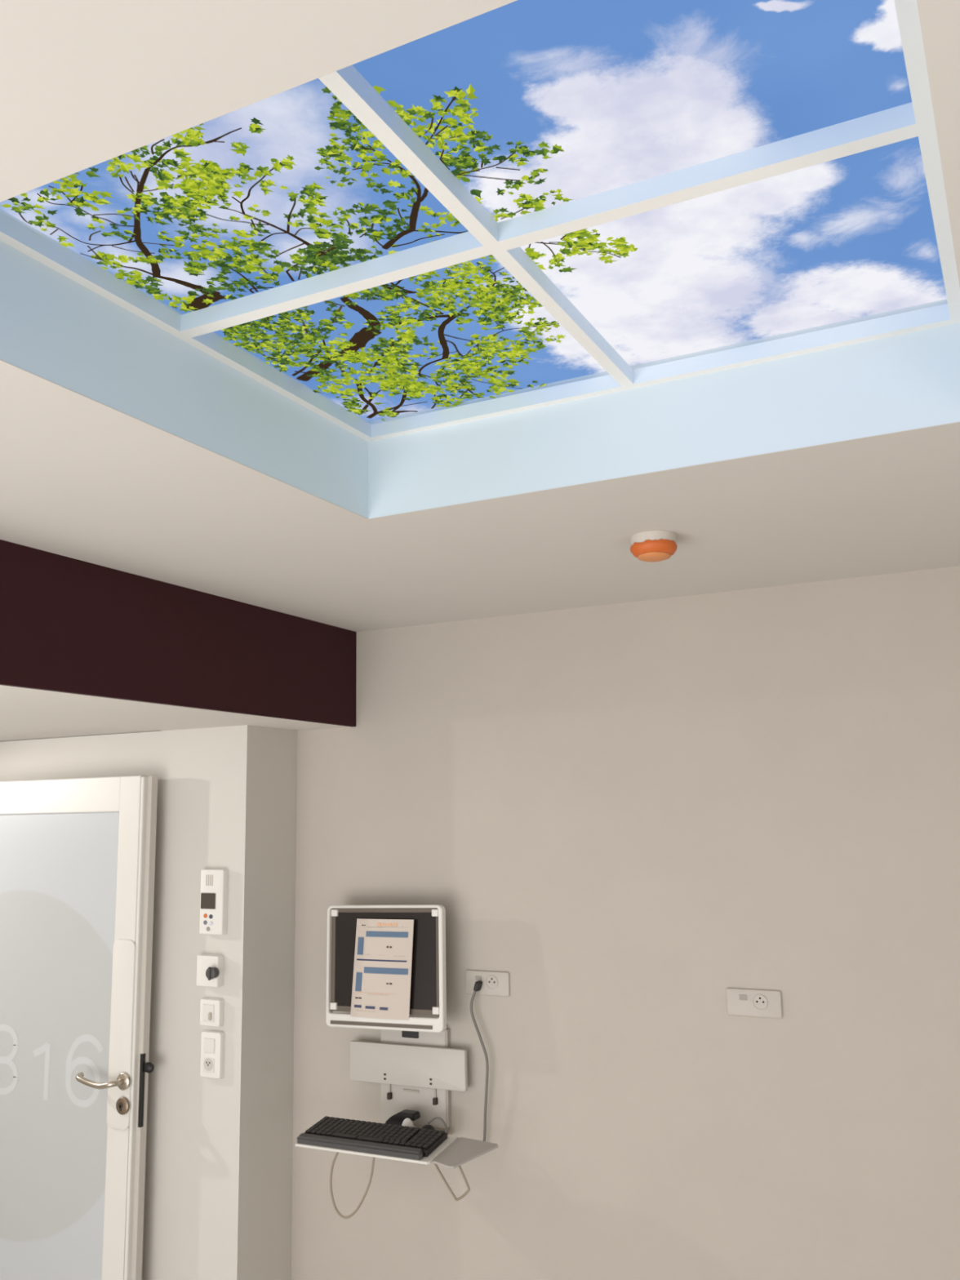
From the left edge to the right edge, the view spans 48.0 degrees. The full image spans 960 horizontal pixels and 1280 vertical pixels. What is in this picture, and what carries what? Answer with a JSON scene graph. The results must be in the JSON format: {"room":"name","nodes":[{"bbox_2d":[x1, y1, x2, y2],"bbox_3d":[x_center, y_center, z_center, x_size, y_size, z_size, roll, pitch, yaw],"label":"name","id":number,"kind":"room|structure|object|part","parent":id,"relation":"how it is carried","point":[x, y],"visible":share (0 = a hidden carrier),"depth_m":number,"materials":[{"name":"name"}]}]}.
{"room":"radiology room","nodes":[
{"label":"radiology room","id":0,"kind":"room"},
{"bbox_2d":[0,724,297,1279],"bbox_3d":[-1.625,1.463,3.961,2.108,2.172,0.270,-6,-10,27],"label":"wall","id":1,"kind":"structure","parent":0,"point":[219,1156],"depth_m":3.51,"materials":[{"name":"paint"}]},
{"bbox_2d":[0,775,157,1279],"bbox_3d":[-1.521,1.480,3.630,1.027,2.005,0.114,-6,-10,27],"label":"door","id":2,"kind":"structure","parent":1,"relation":"attached to","point":[77,855],"depth_m":3.60,"materials":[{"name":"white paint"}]},
{"bbox_3d":[-1.214,1.413,3.451,0.195,0.052,0.059,-6,-10,27],"label":"handle","id":3,"kind":"part","parent":2,"relation":"part of","materials":[{"name":"silver metal"}]},
{"bbox_3d":[-1.161,1.272,3.485,0.096,0.586,0.006,-6,-10,27],"label":"lock plate","id":4,"kind":"part","parent":2,"relation":"part of","materials":[{"name":"white paint"}]},
{"bbox_2d":[196,954,224,987],"bbox_3d":[-0.870,1.060,3.446,0.096,0.096,0.060,-6,-10,27],"label":"switch","id":5,"kind":"object","parent":1,"relation":"attached to","point":[210,967],"visible":1,"depth_m":3.44,"materials":[{"name":"white plastic"}]},
{"bbox_3d":[-0.850,1.057,3.419,0.037,0.040,0.030,-6,-10,27],"label":"knob","id":6,"kind":"part","parent":5,"relation":"part of","materials":[{"name":"grey plastic"}]},
{"bbox_2d":[200,997,224,1026],"bbox_3d":[-0.859,1.189,3.437,0.082,0.083,0.030,-6,-10,27],"label":"light switch","id":7,"kind":"object","parent":1,"relation":"attached to","point":[211,1010],"visible":1,"depth_m":3.43,"materials":[{"name":"white plastic"}]},
{"bbox_3d":[-0.858,1.195,3.422,0.012,0.024,0.006,-6,-10,27],"label":"lever","id":8,"kind":"part","parent":7,"relation":"part of","materials":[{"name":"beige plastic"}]},
{"bbox_2d":[200,1030,225,1079],"bbox_3d":[-0.851,1.315,3.416,0.083,0.141,0.024,-6,-10,27],"label":"light switch","id":9,"kind":"object","parent":1,"relation":"attached to","point":[212,1042],"visible":1,"depth_m":3.40,"materials":[{"name":"white plastic"}]},
{"bbox_2d":[203,1057,214,1072],"bbox_3d":[-0.858,1.344,3.406,0.044,0.044,0.004,-6,-10,27],"label":"socket","id":10,"kind":"object","parent":9,"relation":"attached to","point":[208,1062],"depth_m":3.40,"materials":[{"name":"white plastic"}]},
{"bbox_2d":[199,868,228,934],"bbox_3d":[-0.864,0.849,3.494,0.096,0.206,0.029,-6,-10,27],"label":"thermostat","id":11,"kind":"object","parent":1,"relation":"attached to","point":[214,897],"visible":1,"depth_m":3.48,"materials":[{"name":"white plastic"}]},
{"bbox_2d":[205,875,213,885],"bbox_3d":[-0.878,0.780,3.499,0.028,0.035,0.001,-6,-10,27],"label":"grille","id":12,"kind":"object","parent":11,"relation":"attached to","point":[209,878],"depth_m":3.50,"materials":[{"name":"beige plastic"}]},
{"bbox_2d":[0,684,351,741],"bbox_3d":[-2.681,0.027,1.884,2.338,0.020,5.282,-6,-10,27],"label":"ceiling","id":13,"kind":"structure","parent":0,"point":[25,713],"depth_m":3.25,"materials":[{"name":"white paint"}]},
{"bbox_2d":[0,539,356,726],"bbox_3d":[-1.635,-0.229,1.383,0.018,0.328,5.282,-6,-10,27],"label":"ceiling beam","id":14,"kind":"structure","parent":0,"point":[68,624],"depth_m":2.87,"materials":[{"name":"red paint"}]},
{"bbox_2d":[0,0,959,631],"bbox_3d":[-1.012,-0.454,1.096,6.100,0.001,5.282,-6,-10,27],"label":"ceiling","id":15,"kind":"structure","parent":0,"point":[84,84],"depth_m":2.14,"materials":[{"name":"paint"}]},
{"bbox_2d":[0,0,959,518],"bbox_3d":[0.018,-0.524,1.554,1.246,0.254,1.248,-6,-10,27],"label":"skylight","id":16,"kind":"object","parent":15,"relation":"attached to","point":[772,169],"visible":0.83,"depth_m":1.63,"materials":[{"name":"blue glass"}]},
{"bbox_3d":[-0.387,-0.633,1.440,0.604,0.004,0.610,-6,-10,27],"label":"pane","id":17,"kind":"part","parent":16,"relation":"part of","materials":[{"name":"green glass"}]},
{"bbox_2d":[0,84,637,421],"bbox_3d":[-0.126,-0.574,1.757,0.763,0.009,0.987,-6,-10,27],"label":"tree","id":18,"kind":"object","parent":16,"relation":"attached to","point":[210,172],"visible":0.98,"depth_m":1.65,"materials":[{"name":"green plant"}]},
{"bbox_3d":[-0.112,-0.550,1.972,0.604,0.004,0.597,-6,-10,27],"label":"pane","id":19,"kind":"part","parent":16,"relation":"part of","materials":[{"name":"green glass"}]},
{"bbox_3d":[0.149,-0.687,1.171,0.600,0.004,0.610,-6,-10,27],"label":"pane","id":20,"kind":"part","parent":16,"relation":"part of","materials":[{"name":"blue glass"}]},
{"bbox_3d":[0.424,-0.604,1.703,0.600,0.004,0.597,-6,-10,27],"label":"pane","id":21,"kind":"part","parent":16,"relation":"part of","materials":[{"name":"glass"}]},
{"bbox_2d":[630,530,677,561],"bbox_3d":[0.405,-0.214,2.509,0.109,0.056,0.109,-6,-10,27],"label":"smoke detector","id":22,"kind":"object","parent":15,"relation":"attached to","point":[649,545],"visible":1,"depth_m":2.47,"materials":[{"name":"orange plastic"}]},
{"bbox_2d":[290,565,959,1279],"bbox_3d":[1.127,1.062,2.811,4.092,2.500,0.100,-6,-10,27],"label":"wall","id":23,"kind":"structure","parent":0,"point":[637,814],"depth_m":3.09,"materials":[{"name":"paint"}]},
{"bbox_2d":[325,904,446,1032],"bbox_3d":[-0.280,1.029,3.415,0.436,0.384,0.127,-6,-10,27],"label":"monitor","id":24,"kind":"object","parent":23,"relation":"attached to","point":[428,997],"visible":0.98,"depth_m":3.35,"materials":[{"name":"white plastic"}]},
{"bbox_2d":[350,918,413,1020],"bbox_3d":[-0.307,1.026,3.366,0.225,0.301,0.020,-6,-11,28],"label":"paper document","id":25,"kind":"object","parent":24,"relation":"on","point":[382,967],"visible":1,"depth_m":3.36,"materials":[{"name":"beige paper"}]},
{"bbox_2d":[295,1025,497,1218],"bbox_3d":[-0.213,1.434,3.206,0.587,0.501,0.323,-6,-10,27],"label":"wall mount","id":26,"kind":"object","parent":23,"relation":"attached to","point":[416,1071],"depth_m":3.34,"materials":[{"name":"silver metal"}]},
{"bbox_2d":[297,1115,447,1159],"bbox_3d":[-0.319,1.460,3.166,0.431,0.042,0.150,-5,-10,25],"label":"keyboard","id":27,"kind":"object","parent":26,"relation":"on","point":[389,1140],"visible":1,"depth_m":3.14,"materials":[{"name":"black plastic"}]},
{"bbox_2d":[295,1134,457,1164],"bbox_3d":[-0.304,1.473,3.168,0.450,0.033,0.184,-6,-10,27],"label":"keyboard tray","id":28,"kind":"object","parent":26,"relation":"on","point":[451,1140],"depth_m":3.08,"materials":[{"name":"white paint"}]},
{"bbox_2d":[385,1109,420,1125],"bbox_3d":[-0.237,1.473,3.297,0.107,0.062,0.040,-6,-10,27],"label":"cradle","id":29,"kind":"object","parent":26,"relation":"on","point":[397,1118],"visible":0.71,"depth_m":3.28,"materials":[{"name":"black plastic"}]},
{"bbox_2d":[401,1117,413,1127],"bbox_3d":[-0.219,1.464,3.252,0.040,0.041,0.036,-6,-10,27],"label":"computer mouse","id":30,"kind":"object","parent":26,"relation":"on","point":[407,1122],"visible":0.41,"depth_m":3.24,"materials":[{"name":"white plastic"}]},
{"bbox_2d":[350,1040,467,1091],"bbox_3d":[-0.229,1.330,3.370,0.421,0.125,0.014,-6,-10,27],"label":"panel","id":31,"kind":"object","parent":26,"relation":"attached to","point":[406,1065],"depth_m":3.36,"materials":[{"name":"silver metal"}]},
{"bbox_2d":[401,1031,418,1038],"bbox_3d":[-0.220,1.243,3.397,0.059,0.022,0.007,-6,-10,27],"label":"label","id":32,"kind":"object","parent":26,"relation":"in","point":[405,1034],"depth_m":3.39,"materials":[{"name":"black plastic"}]},
{"bbox_3d":[-0.207,1.361,3.387,0.236,0.300,0.020,-6,-10,27],"label":"plate","id":33,"kind":"part","parent":26,"relation":"part of","materials":[{"name":"silver metal"}]},
{"bbox_2d":[420,1124,435,1130],"bbox_3d":[-0.155,1.461,3.211,0.050,0.031,0.044,-6,-10,27],"label":"computer mouse","id":34,"kind":"object","parent":26,"relation":"on","point":[428,1126],"visible":0.3,"depth_m":3.20,"materials":[{"name":"black plastic"}]},
{"bbox_3d":[-0.213,1.507,3.266,0.205,0.014,0.167,-6,-10,27],"label":"tray arm","id":35,"kind":"part","parent":26,"relation":"part of","materials":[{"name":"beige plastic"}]},
{"bbox_2d":[427,1116,448,1134],"bbox_3d":[-0.122,1.450,3.221,0.079,0.042,0.021,-7,-11,34],"label":"cable","id":36,"kind":"object","parent":26,"relation":"on","point":[435,1117],"visible":0.97,"depth_m":3.22,"materials":[{"name":"grey plastic"}]},
{"bbox_2d":[432,1137,497,1168],"bbox_3d":[-0.040,1.451,3.044,0.137,0.032,0.174,-6,-10,27],"label":"tray","id":37,"kind":"object","parent":26,"relation":"on","point":[455,1152],"depth_m":3.05,"materials":[{"name":"white plastic"}]},
{"bbox_2d":[470,980,488,1141],"bbox_3d":[0.003,1.285,3.274,0.060,0.478,0.027,-6,-10,27],"label":"cable","id":38,"kind":"object","parent":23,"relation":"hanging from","point":[477,985],"visible":0.97,"depth_m":3.26,"materials":[{"name":"grey plastic"}]},
{"bbox_2d":[465,969,510,996],"bbox_3d":[0.022,1.058,3.320,0.150,0.072,0.012,-6,-10,27],"label":"wall outlet","id":39,"kind":"object","parent":23,"relation":"attached to","point":[494,983],"visible":1,"depth_m":3.31,"materials":[{"name":"beige plastic"}]},
{"bbox_2d":[485,975,497,989],"bbox_3d":[0.036,1.052,3.309,0.042,0.042,0.003,-6,-10,27],"label":"socket","id":40,"kind":"object","parent":39,"relation":"attached to","point":[491,981],"depth_m":3.31,"materials":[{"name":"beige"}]},
{"bbox_2d":[725,987,782,1018],"bbox_3d":[0.750,0.995,2.953,0.150,0.072,0.012,-6,-10,27],"label":"wall outlet","id":41,"kind":"object","parent":23,"relation":"attached to","point":[740,1002],"visible":1,"depth_m":2.95,"materials":[{"name":"beige plastic"}]},
{"bbox_2d":[752,994,768,1009],"bbox_3d":[0.764,0.989,2.942,0.042,0.042,0.003,-6,-10,27],"label":"socket","id":42,"kind":"object","parent":41,"relation":"attached to","point":[760,1002],"depth_m":2.94,"materials":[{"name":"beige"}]}
]}

